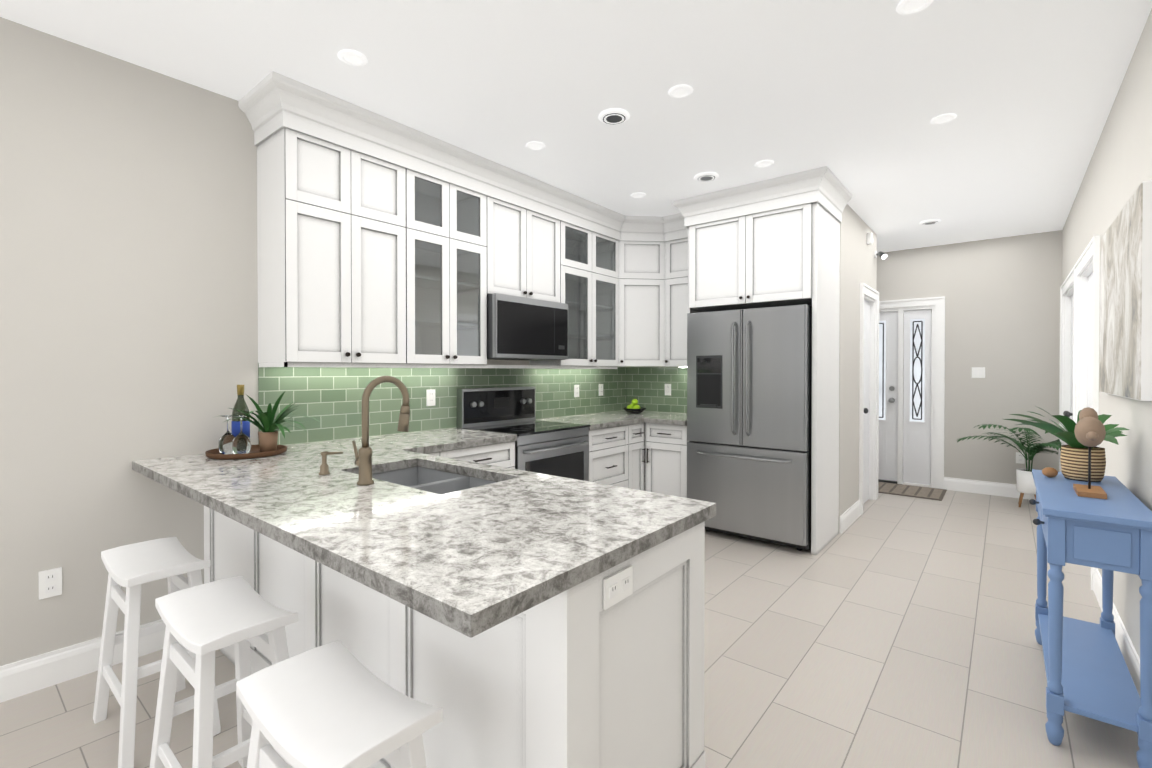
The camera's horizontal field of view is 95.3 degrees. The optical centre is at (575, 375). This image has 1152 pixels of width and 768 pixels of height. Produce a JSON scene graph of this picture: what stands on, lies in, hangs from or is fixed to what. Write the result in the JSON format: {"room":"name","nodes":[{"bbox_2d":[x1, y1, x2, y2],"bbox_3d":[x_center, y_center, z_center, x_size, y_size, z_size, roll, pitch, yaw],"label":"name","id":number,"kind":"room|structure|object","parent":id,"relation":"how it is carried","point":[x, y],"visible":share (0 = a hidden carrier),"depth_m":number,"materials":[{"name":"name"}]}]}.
{"room":"kitchen","nodes":[
{"label":"kitchen","id":0,"kind":"room"},
{"bbox_2d":[0,17,528,665],"bbox_3d":[-1.192,-0.075,3.558,0.120,2.740,10.570,0,1,39],"label":"wall","id":1,"kind":"structure","parent":0,"point":[128,263],"depth_m":2.34,"materials":[{"name":"paint"}]},
{"bbox_2d":[38,567,61,599],"bbox_3d":[-2.215,0.876,2.212,0.010,0.115,0.070,0,1,39],"label":"outlet","id":2,"kind":"object","parent":1,"relation":"attached to","point":[50,582],"visible":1,"depth_m":2.21,"materials":[{"name":"white plastic"}]},
{"bbox_2d":[0,619,164,702],"bbox_3d":[-3.176,1.245,1.035,0.016,0.140,4.135,0,1,39],"label":"baseboard","id":3,"kind":"structure","parent":1,"relation":"attached to","point":[46,669],"depth_m":2.23,"materials":[{"name":"white wood"}]},
{"bbox_2d":[254,79,417,366],"bbox_3d":[-1.344,-0.755,2.996,0.350,1.369,0.739,0,1,39],"label":"upper cabinet","id":4,"kind":"object","parent":1,"relation":"attached to","point":[384,242],"depth_m":2.80,"materials":[{"name":"white wood"}]},
{"bbox_2d":[258,363,626,444],"bbox_3d":[-0.582,0.149,4.203,0.008,0.459,3.559,0,1,39],"label":"backsplash","id":5,"kind":"structure","parent":1,"relation":"attached to","point":[331,399],"depth_m":3.48,"materials":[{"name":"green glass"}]},
{"bbox_2d":[426,389,434,405],"bbox_3d":[-1.011,0.154,3.663,0.010,0.115,0.070,0,1,39],"label":"outlet","id":6,"kind":"object","parent":5,"relation":"attached to","point":[430,397],"depth_m":3.66,"materials":[{"name":"white plastic"}]},
{"bbox_2d":[574,385,578,396],"bbox_3d":[0.008,0.144,4.909,0.010,0.115,0.070,0,1,39],"label":"outlet","id":7,"kind":"object","parent":5,"relation":"attached to","point":[576,387],"depth_m":4.90,"materials":[{"name":"white plastic"}]},
{"bbox_2d":[599,384,602,395],"bbox_3d":[0.249,0.141,5.203,0.010,0.115,0.070,0,1,39],"label":"outlet","id":8,"kind":"object","parent":5,"relation":"attached to","point":[600,385],"depth_m":5.20,"materials":[{"name":"white plastic"}]},
{"bbox_2d":[418,135,497,366],"bbox_3d":[-0.947,-0.759,3.481,0.350,1.369,0.746,0,1,39],"label":"upper cabinet","id":9,"kind":"object","parent":1,"relation":"attached to","point":[458,192],"depth_m":3.45,"materials":[{"name":"white wood"}]},
{"bbox_2d":[498,167,565,366],"bbox_3d":[-0.504,-0.764,4.022,0.350,1.369,0.887,0,1,39],"label":"upper cabinet","id":10,"kind":"object","parent":1,"relation":"attached to","point":[531,216],"depth_m":3.94,"materials":[{"name":"white wood"}]},
{"bbox_2d":[487,293,567,359],"bbox_3d":[-0.465,-0.343,3.994,0.427,0.442,0.762,0,1,39],"label":"microwave","id":11,"kind":"object","parent":10,"relation":"attached to","point":[521,328],"visible":0.81,"depth_m":3.79,"materials":[{"name":"silver metal"}]},
{"bbox_2d":[566,195,589,366],"bbox_3d":[-0.129,-0.767,4.480,0.350,1.369,0.530,0,1,39],"label":"upper cabinet","id":12,"kind":"object","parent":1,"relation":"attached to","point":[577,212],"depth_m":4.44,"materials":[{"name":"white wood"}]},
{"bbox_2d":[590,203,617,366],"bbox_3d":[0.143,-0.770,4.785,0.386,1.369,0.513,0,1,39],"label":"upper cabinet","id":13,"kind":"object","parent":1,"relation":"attached to","point":[603,221],"depth_m":4.70,"materials":[{"name":"white wood"}]},
{"bbox_2d":[0,482,1138,767],"bbox_3d":[0.238,1.354,2.419,3.850,0.100,10.600,0,1,39],"label":"floor","id":14,"kind":"structure","parent":0,"point":[886,630],"depth_m":2.35,"materials":[{"name":"tile"}]},
{"bbox_2d":[93,537,220,767],"bbox_3d":[-1.567,0.987,1.955,0.471,0.648,0.284,0,1,39],"label":"stool","id":15,"kind":"object","parent":14,"relation":"on","point":[132,568],"visible":0.77,"depth_m":1.91,"materials":[{"name":"white wood"}]},
{"bbox_2d":[150,576,298,767],"bbox_3d":[-1.028,0.991,1.540,0.471,0.648,0.284,0,1,39],"label":"stool","id":16,"kind":"object","parent":14,"relation":"on","point":[204,622],"visible":0.79,"depth_m":1.52,"materials":[{"name":"white wood"}]},
{"bbox_2d":[236,640,442,767],"bbox_3d":[-0.510,0.994,1.115,0.471,0.648,0.284,0,1,39],"label":"stool","id":17,"kind":"object","parent":14,"relation":"on","point":[337,704],"visible":1,"depth_m":1.09,"materials":[{"name":"white wood"}]},
{"bbox_2d":[204,476,704,767],"bbox_3d":[-0.735,0.872,2.134,2.396,0.868,0.666,0,1,39],"label":"base cabinet","id":18,"kind":"object","parent":14,"relation":"on","point":[578,676],"visible":0.38,"depth_m":1.41,"materials":[{"name":"white wood"}]},
{"bbox_2d":[132,438,715,637],"bbox_3d":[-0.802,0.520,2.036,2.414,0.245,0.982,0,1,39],"label":"countertop","id":19,"kind":"structure","parent":18,"relation":"on","point":[448,542],"depth_m":1.48,"materials":[{"name":"stone"}]},
{"bbox_2d":[205,444,286,459],"bbox_3d":[-1.633,0.378,2.611,0.346,0.026,0.346,0,1,39],"label":"serving tray","id":20,"kind":"object","parent":19,"relation":"on","point":[255,452],"visible":0.73,"depth_m":2.50,"materials":[{"name":"brown wood"}]},
{"bbox_2d":[218,415,250,453],"bbox_3d":[-1.645,0.286,2.529,0.170,0.186,0.079,0,0,20],"label":"glasses","id":21,"kind":"object","parent":20,"relation":"on","point":[231,443],"visible":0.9,"depth_m":2.51,"materials":[{"name":"clear glass"}]},
{"bbox_2d":[231,385,249,437],"bbox_3d":[-1.695,0.212,2.653,0.079,0.332,0.079,0,1,39],"label":"wine bottle","id":22,"kind":"object","parent":20,"relation":"on","point":[240,404],"visible":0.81,"depth_m":2.63,"materials":[{"name":"green glass"}]},
{"bbox_2d":[216,391,319,451],"bbox_3d":[-1.462,0.223,2.508,0.384,0.312,0.470,0,1,39],"label":"potted plant","id":23,"kind":"object","parent":20,"relation":"on","point":[268,437],"visible":0.9,"depth_m":2.57,"materials":[{"name":"green plant"}]},
{"bbox_2d":[319,451,342,474],"bbox_3d":[-0.994,0.350,2.129,0.042,0.090,0.096,0,1,39],"label":"soap dispenser","id":24,"kind":"object","parent":19,"relation":"on","point":[324,467],"visible":1,"depth_m":2.10,"materials":[{"name":"brown metal"}]},
{"bbox_2d":[352,376,409,485],"bbox_3d":[-0.748,0.199,2.003,0.120,0.396,0.213,0,1,39],"label":"faucet","id":25,"kind":"object","parent":19,"relation":"on","point":[363,458],"visible":1,"depth_m":1.92,"materials":[{"name":"brown metal"}]},
{"bbox_2d":[603,565,632,609],"bbox_3d":[0.104,0.508,1.262,0.010,0.070,0.115,0,1,39],"label":"outlet","id":26,"kind":"object","parent":18,"relation":"attached to","point":[617,586],"visible":0.98,"depth_m":1.25,"materials":[{"name":"white plastic"}]},
{"bbox_2d":[426,441,514,468],"bbox_3d":[-0.910,0.863,3.288,0.659,0.868,0.893,0,1,39],"label":"base cabinet","id":27,"kind":"object","parent":14,"relation":"on","point":[501,454],"visible":0.15,"depth_m":3.27,"materials":[{"name":"white wood"}]},
{"bbox_2d":[369,428,516,450],"bbox_3d":[-0.903,0.407,3.310,0.644,0.040,0.847,0,1,39],"label":"countertop","id":28,"kind":"structure","parent":27,"relation":"on","point":[451,438],"depth_m":3.25,"materials":[{"name":"stone"}]},
{"bbox_2d":[457,387,589,480],"bbox_3d":[-0.363,0.694,3.920,0.688,1.195,0.764,0,1,39],"label":"range","id":29,"kind":"object","parent":14,"relation":"on","point":[560,449],"visible":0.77,"depth_m":3.87,"materials":[{"name":"silver metal"}]},
{"bbox_2d":[588,424,635,488],"bbox_3d":[0.048,0.853,4.486,0.626,0.868,0.617,0,1,39],"label":"base cabinet","id":30,"kind":"object","parent":14,"relation":"on","point":[617,454],"depth_m":4.32,"materials":[{"name":"white wood"}]},
{"bbox_2d":[636,423,645,490],"bbox_3d":[0.287,0.851,4.779,0.626,0.868,0.254,0,1,39],"label":"base cabinet","id":31,"kind":"object","parent":14,"relation":"on","point":[640,427],"depth_m":4.64,"materials":[{"name":"white wood"}]},
{"bbox_2d":[537,410,675,429],"bbox_3d":[0.325,0.395,4.809,0.646,0.040,1.476,0,1,39],"label":"countertop","id":32,"kind":"structure","parent":31,"relation":"on","point":[617,418],"depth_m":4.55,"materials":[{"name":"stone"}]},
{"bbox_2d":[623,407,645,413],"bbox_3d":[0.569,0.343,5.098,0.230,0.057,0.230,0,1,39],"label":"fruit bowl","id":33,"kind":"object","parent":32,"relation":"on","point":[636,411],"visible":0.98,"depth_m":5.03,"materials":[{"name":"black ceramic"}]},
{"bbox_2d":[627,399,639,408],"bbox_3d":[0.570,0.279,5.107,0.156,0.134,0.141,0,1,39],"label":"apples","id":34,"kind":"object","parent":33,"relation":"in","point":[633,404],"visible":0.67,"depth_m":5.07,"materials":[{"name":"green food"}]},
{"bbox_2d":[645,423,686,497],"bbox_3d":[0.972,0.851,4.788,0.412,0.868,0.689,0,1,39],"label":"base cabinet","id":35,"kind":"object","parent":14,"relation":"on","point":[666,460],"visible":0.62,"depth_m":4.55,"materials":[{"name":"white wood"}]},
{"bbox_2d":[644,413,686,425],"bbox_3d":[0.982,0.395,4.774,0.387,0.040,0.699,0,1,39],"label":"countertop","id":36,"kind":"structure","parent":35,"relation":"on","point":[678,418],"depth_m":4.60,"materials":[{"name":"stone"}]},
{"bbox_2d":[687,304,811,550],"bbox_3d":[1.478,0.389,4.279,0.935,1.800,0.778,0,1,39],"label":"refrigerator","id":37,"kind":"object","parent":14,"relation":"on","point":[749,401],"visible":0.9,"depth_m":3.96,"materials":[{"name":"silver metal"}]},
{"bbox_2d":[672,166,851,554],"bbox_3d":[1.506,-0.081,4.297,1.196,2.739,0.767,0,1,39],"label":"enclosure","id":38,"kind":"object","parent":14,"relation":"on","point":[773,242],"visible":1,"depth_m":3.99,"materials":[{"name":"white wood"}]},
{"bbox_2d":[878,482,946,500],"bbox_3d":[3.475,1.268,5.965,1.170,0.012,0.610,0,1,39],"label":"rug","id":39,"kind":"object","parent":14,"relation":"on","point":[913,491],"visible":0.44,"depth_m":5.73,"materials":[{"name":"fabric"}]},
{"bbox_2d":[956,424,1061,506],"bbox_3d":[4.209,0.876,5.147,0.801,0.816,0.941,0,1,39],"label":"palm","id":40,"kind":"object","parent":14,"relation":"on","point":[1025,481],"visible":1,"depth_m":5.09,"materials":[{"name":"green plant"}]},
{"bbox_2d":[1029,469,1151,767],"bbox_3d":[2.055,0.886,2.140,0.308,0.840,0.965,0,1,39],"label":"console table","id":41,"kind":"object","parent":14,"relation":"on","point":[1088,674],"visible":1,"depth_m":1.85,"materials":[{"name":"blue wood"}]},
{"bbox_2d":[1042,467,1057,476],"bbox_3d":[2.166,0.440,2.399,0.055,0.046,0.068,0,1,39],"label":"ornament","id":42,"kind":"object","parent":41,"relation":"on","point":[1049,472],"visible":1,"depth_m":2.38,"materials":[{"name":"orange wood"}]},
{"bbox_2d":[1005,407,1128,481],"bbox_3d":[2.219,0.304,2.405,0.412,0.318,0.533,0,1,39],"label":"potted plant","id":43,"kind":"object","parent":41,"relation":"on","point":[1074,458],"visible":0.83,"depth_m":2.31,"materials":[{"name":"green plant"}]},
{"bbox_2d":[1073,407,1106,498],"bbox_3d":[2.026,0.296,2.070,0.090,0.339,0.234,0,1,39],"label":"driftwood sculpture","id":44,"kind":"object","parent":41,"relation":"on","point":[1089,431],"visible":1,"depth_m":2.04,"materials":[{"name":"brown wood"}]},
{"bbox_2d":[0,0,1151,252],"bbox_3d":[0.238,-1.486,2.396,3.850,0.100,10.600,0,1,39],"label":"ceiling","id":45,"kind":"structure","parent":0,"point":[856,96],"depth_m":2.56,"materials":[{"name":"paint"}]},
{"bbox_2d":[338,49,367,66],"bbox_3d":[-1.007,-1.429,2.368,0.116,0.011,0.116,0,1,39],"label":"recessed light","id":46,"kind":"object","parent":45,"relation":"in","point":[359,59],"depth_m":2.36,"materials":[{"name":"white plastic"}]},
{"bbox_2d":[526,141,544,149],"bbox_3d":[-0.253,-1.437,3.289,0.116,0.011,0.116,0,1,39],"label":"recessed light","id":47,"kind":"object","parent":45,"relation":"in","point":[534,145],"depth_m":3.28,"materials":[{"name":"white plastic"}]},
{"bbox_2d":[598,108,629,124],"bbox_3d":[0.211,-1.430,2.909,0.175,0.019,0.175,0,0,-6],"label":"ceiling vent","id":48,"kind":"object","parent":45,"relation":"in","point":[614,116],"depth_m":2.88,"materials":[{"name":"silver metal"}]},
{"bbox_2d":[631,192,645,197],"bbox_3d":[0.500,-1.444,4.210,0.116,0.011,0.116,0,1,39],"label":"recessed light","id":49,"kind":"object","parent":45,"relation":"in","point":[639,194],"depth_m":4.20,"materials":[{"name":"white plastic"}]},
{"bbox_2d":[668,84,692,97],"bbox_3d":[0.529,-1.431,2.649,0.116,0.011,0.116,0,1,39],"label":"recessed light","id":50,"kind":"object","parent":45,"relation":"in","point":[678,91],"depth_m":2.64,"materials":[{"name":"white plastic"}]},
{"bbox_2d":[694,172,718,181],"bbox_3d":[0.946,-1.437,3.807,0.175,0.019,0.175,0,0,-6],"label":"ceiling vent","id":51,"kind":"object","parent":45,"relation":"in","point":[704,176],"depth_m":3.78,"materials":[{"name":"silver metal"}]},
{"bbox_2d":[755,160,773,167],"bbox_3d":[1.282,-1.439,3.570,0.116,0.011,0.116,0,1,39],"label":"recessed light","id":52,"kind":"object","parent":45,"relation":"in","point":[763,163],"depth_m":3.56,"materials":[{"name":"white plastic"}]},
{"bbox_2d":[896,0,933,14],"bbox_3d":[1.303,-1.426,2.016,0.116,0.011,0.116,0,1,39],"label":"recessed light","id":53,"kind":"object","parent":45,"relation":"in","point":[905,7],"depth_m":2.03,"materials":[{"name":"white plastic"}]},
{"bbox_2d":[919,219,941,224],"bbox_3d":[3.346,-1.446,4.957,0.175,0.019,0.175,0,0,-6],"label":"ceiling vent","id":54,"kind":"object","parent":45,"relation":"in","point":[931,221],"depth_m":4.93,"materials":[{"name":"silver metal"}]},
{"bbox_2d":[930,113,956,124],"bbox_3d":[2.056,-1.434,2.937,0.116,0.011,0.116,0,1,39],"label":"recessed light","id":55,"kind":"object","parent":45,"relation":"in","point":[944,118],"depth_m":2.93,"materials":[{"name":"white plastic"}]},
{"bbox_2d":[839,210,843,515],"bbox_3d":[1.383,-0.087,4.972,2.075,2.740,0.120,0,1,39],"label":"wall","id":56,"kind":"structure","parent":0,"point":[841,353],"depth_m":4.31,"materials":[{"name":"paint"}]},
{"bbox_2d":[618,214,669,366],"bbox_3d":[0.719,-0.771,4.974,0.378,1.369,0.707,0,1,39],"label":"upper cabinet","id":57,"kind":"object","parent":56,"relation":"attached to","point":[643,241],"depth_m":4.87,"materials":[{"name":"white wood"}]},
{"bbox_2d":[627,367,686,413],"bbox_3d":[0.948,0.141,5.245,1.038,0.459,0.008,0,1,39],"label":"backsplash","id":58,"kind":"structure","parent":56,"relation":"attached to","point":[646,387],"depth_m":5.33,"materials":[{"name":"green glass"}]},
{"bbox_2d":[665,384,670,394],"bbox_3d":[0.920,0.141,5.256,0.070,0.115,0.009,0,1,39],"label":"outlet","id":59,"kind":"object","parent":58,"relation":"attached to","point":[667,386],"depth_m":5.25,"materials":[{"name":"white plastic"}]},
{"bbox_2d":[670,213,687,366],"bbox_3d":[1.061,-0.771,4.903,0.439,1.369,0.386,0,1,39],"label":"upper cabinet","id":60,"kind":"object","parent":56,"relation":"attached to","point":[678,233],"depth_m":4.80,"materials":[{"name":"white wood"}]},
{"bbox_2d":[843,204,876,512],"bbox_3d":[2.627,-0.087,4.949,0.120,2.740,1.420,0,1,39],"label":"wall","id":61,"kind":"structure","parent":0,"point":[860,262],"depth_m":4.63,"materials":[{"name":"paint"}]},
{"bbox_2d":[839,499,860,533],"bbox_3d":[2.389,1.217,4.561,0.016,0.140,0.739,0,1,39],"label":"baseboard","id":62,"kind":"structure","parent":61,"relation":"attached to","point":[851,514],"depth_m":4.49,"materials":[{"name":"white wood"}]},
{"bbox_2d":[863,300,869,503],"bbox_3d":[2.855,0.262,5.166,0.120,2.024,0.584,0,1,39],"label":"hall door","id":63,"kind":"structure","parent":61,"relation":"in","point":[866,399],"depth_m":5.27,"materials":[{"name":"white wood"}]},
{"bbox_2d":[867,232,873,244],"bbox_3d":[2.842,-1.323,5.066,0.053,0.110,0.070,0,1,39],"label":"smoke detector","id":64,"kind":"object","parent":61,"relation":"attached to","point":[870,239],"visible":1,"depth_m":5.04,"materials":[{"name":"white plastic"}]},
{"bbox_2d":[859,282,882,514],"bbox_3d":[2.833,0.211,5.183,0.146,2.140,0.800,0,1,39],"label":"door frame","id":65,"kind":"structure","parent":61,"relation":"attached to","point":[872,296],"depth_m":5.39,"materials":[{"name":"white wood"}]},
{"bbox_2d":[874,251,887,259],"bbox_3d":[3.089,-1.220,5.312,0.125,0.110,0.147,0,1,39],"label":"wall spotlight","id":66,"kind":"object","parent":61,"relation":"attached to","point":[883,255],"visible":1,"depth_m":5.27,"materials":[{"name":"silver metal"}]},
{"bbox_2d":[876,230,1061,483],"bbox_3d":[3.490,-0.099,6.478,3.670,2.740,0.120,0,1,39],"label":"wall","id":67,"kind":"structure","parent":0,"point":[1002,310],"depth_m":5.61,"materials":[{"name":"paint"}]},
{"bbox_2d":[878,311,897,480],"bbox_3d":[3.446,0.244,6.454,0.876,2.006,0.128,0,1,39],"label":"front door","id":68,"kind":"structure","parent":67,"relation":"in","point":[888,395],"depth_m":6.25,"materials":[{"name":"white wood"}]},
{"bbox_2d":[879,296,944,488],"bbox_3d":[3.594,0.192,6.378,1.460,2.160,0.146,0,1,39],"label":"door frame","id":69,"kind":"structure","parent":67,"relation":"attached to","point":[937,304],"depth_m":5.94,"materials":[{"name":"white wood"}]},
{"bbox_2d":[903,309,931,484],"bbox_3d":[3.955,0.247,6.083,0.266,2.006,0.056,0,1,39],"label":"sidelight","id":70,"kind":"object","parent":67,"relation":"attached to","point":[917,406],"visible":0.96,"depth_m":6.07,"materials":[{"name":"white wood"}]},
{"bbox_2d":[972,367,984,377],"bbox_3d":[4.358,-0.033,5.684,0.116,0.115,0.009,0,1,39],"label":"light switch","id":71,"kind":"object","parent":67,"relation":"attached to","point":[978,372],"visible":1,"depth_m":5.68,"materials":[{"name":"white plastic"}]},
{"bbox_2d":[944,477,1034,499],"bbox_3d":[4.496,1.208,5.578,0.960,0.140,0.016,0,1,39],"label":"baseboard","id":72,"kind":"structure","parent":67,"relation":"attached to","point":[954,484],"depth_m":5.65,"materials":[{"name":"white wood"}]},
{"bbox_2d":[1016,452,1024,463],"bbox_3d":[4.629,0.859,5.470,0.070,0.115,0.010,0,1,39],"label":"outlet","id":73,"kind":"object","parent":67,"relation":"attached to","point":[1020,458],"visible":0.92,"depth_m":5.47,"materials":[{"name":"white plastic"}]},
{"bbox_2d":[1062,9,1151,657],"bbox_3d":[1.649,-0.056,1.234,0.120,2.740,10.570,0,1,39],"label":"wall","id":74,"kind":"structure","parent":0,"point":[1118,172],"depth_m":2.48,"materials":[{"name":"paint"}]},
{"bbox_2d":[1063,294,1073,419],"bbox_3d":[4.321,0.267,4.561,0.120,2.024,1.104,0,1,39],"label":"door","id":75,"kind":"structure","parent":74,"relation":"in","point":[1068,414],"depth_m":4.85,"materials":[{"name":"white wood"}]},
{"bbox_2d":[1059,235,1099,589],"bbox_3d":[3.965,0.220,4.089,0.146,2.140,2.500,0,1,39],"label":"door frame","id":76,"kind":"structure","parent":74,"relation":"attached to","point":[1076,279],"depth_m":3.98,"materials":[{"name":"white wood"}]},
{"bbox_2d":[1087,272,1092,407],"bbox_3d":[3.530,0.274,3.593,0.120,2.024,0.964,0,1,39],"label":"door","id":77,"kind":"structure","parent":74,"relation":"in","point":[1090,332],"depth_m":3.80,"materials":[{"name":"white wood"}]},
{"bbox_2d":[1093,568,1139,695],"bbox_3d":[0.690,1.252,0.181,0.016,0.140,7.710,0,1,39],"label":"baseboard","id":78,"kind":"structure","parent":74,"relation":"attached to","point":[1132,660],"depth_m":2.38,"materials":[{"name":"white wood"}]},
{"bbox_2d":[1099,180,1151,400],"bbox_3d":[2.535,-0.326,2.438,0.033,0.840,1.120,0,1,39],"label":"canvas art","id":79,"kind":"object","parent":74,"relation":"attached to","point":[1126,308],"visible":1,"depth_m":2.21}
]}

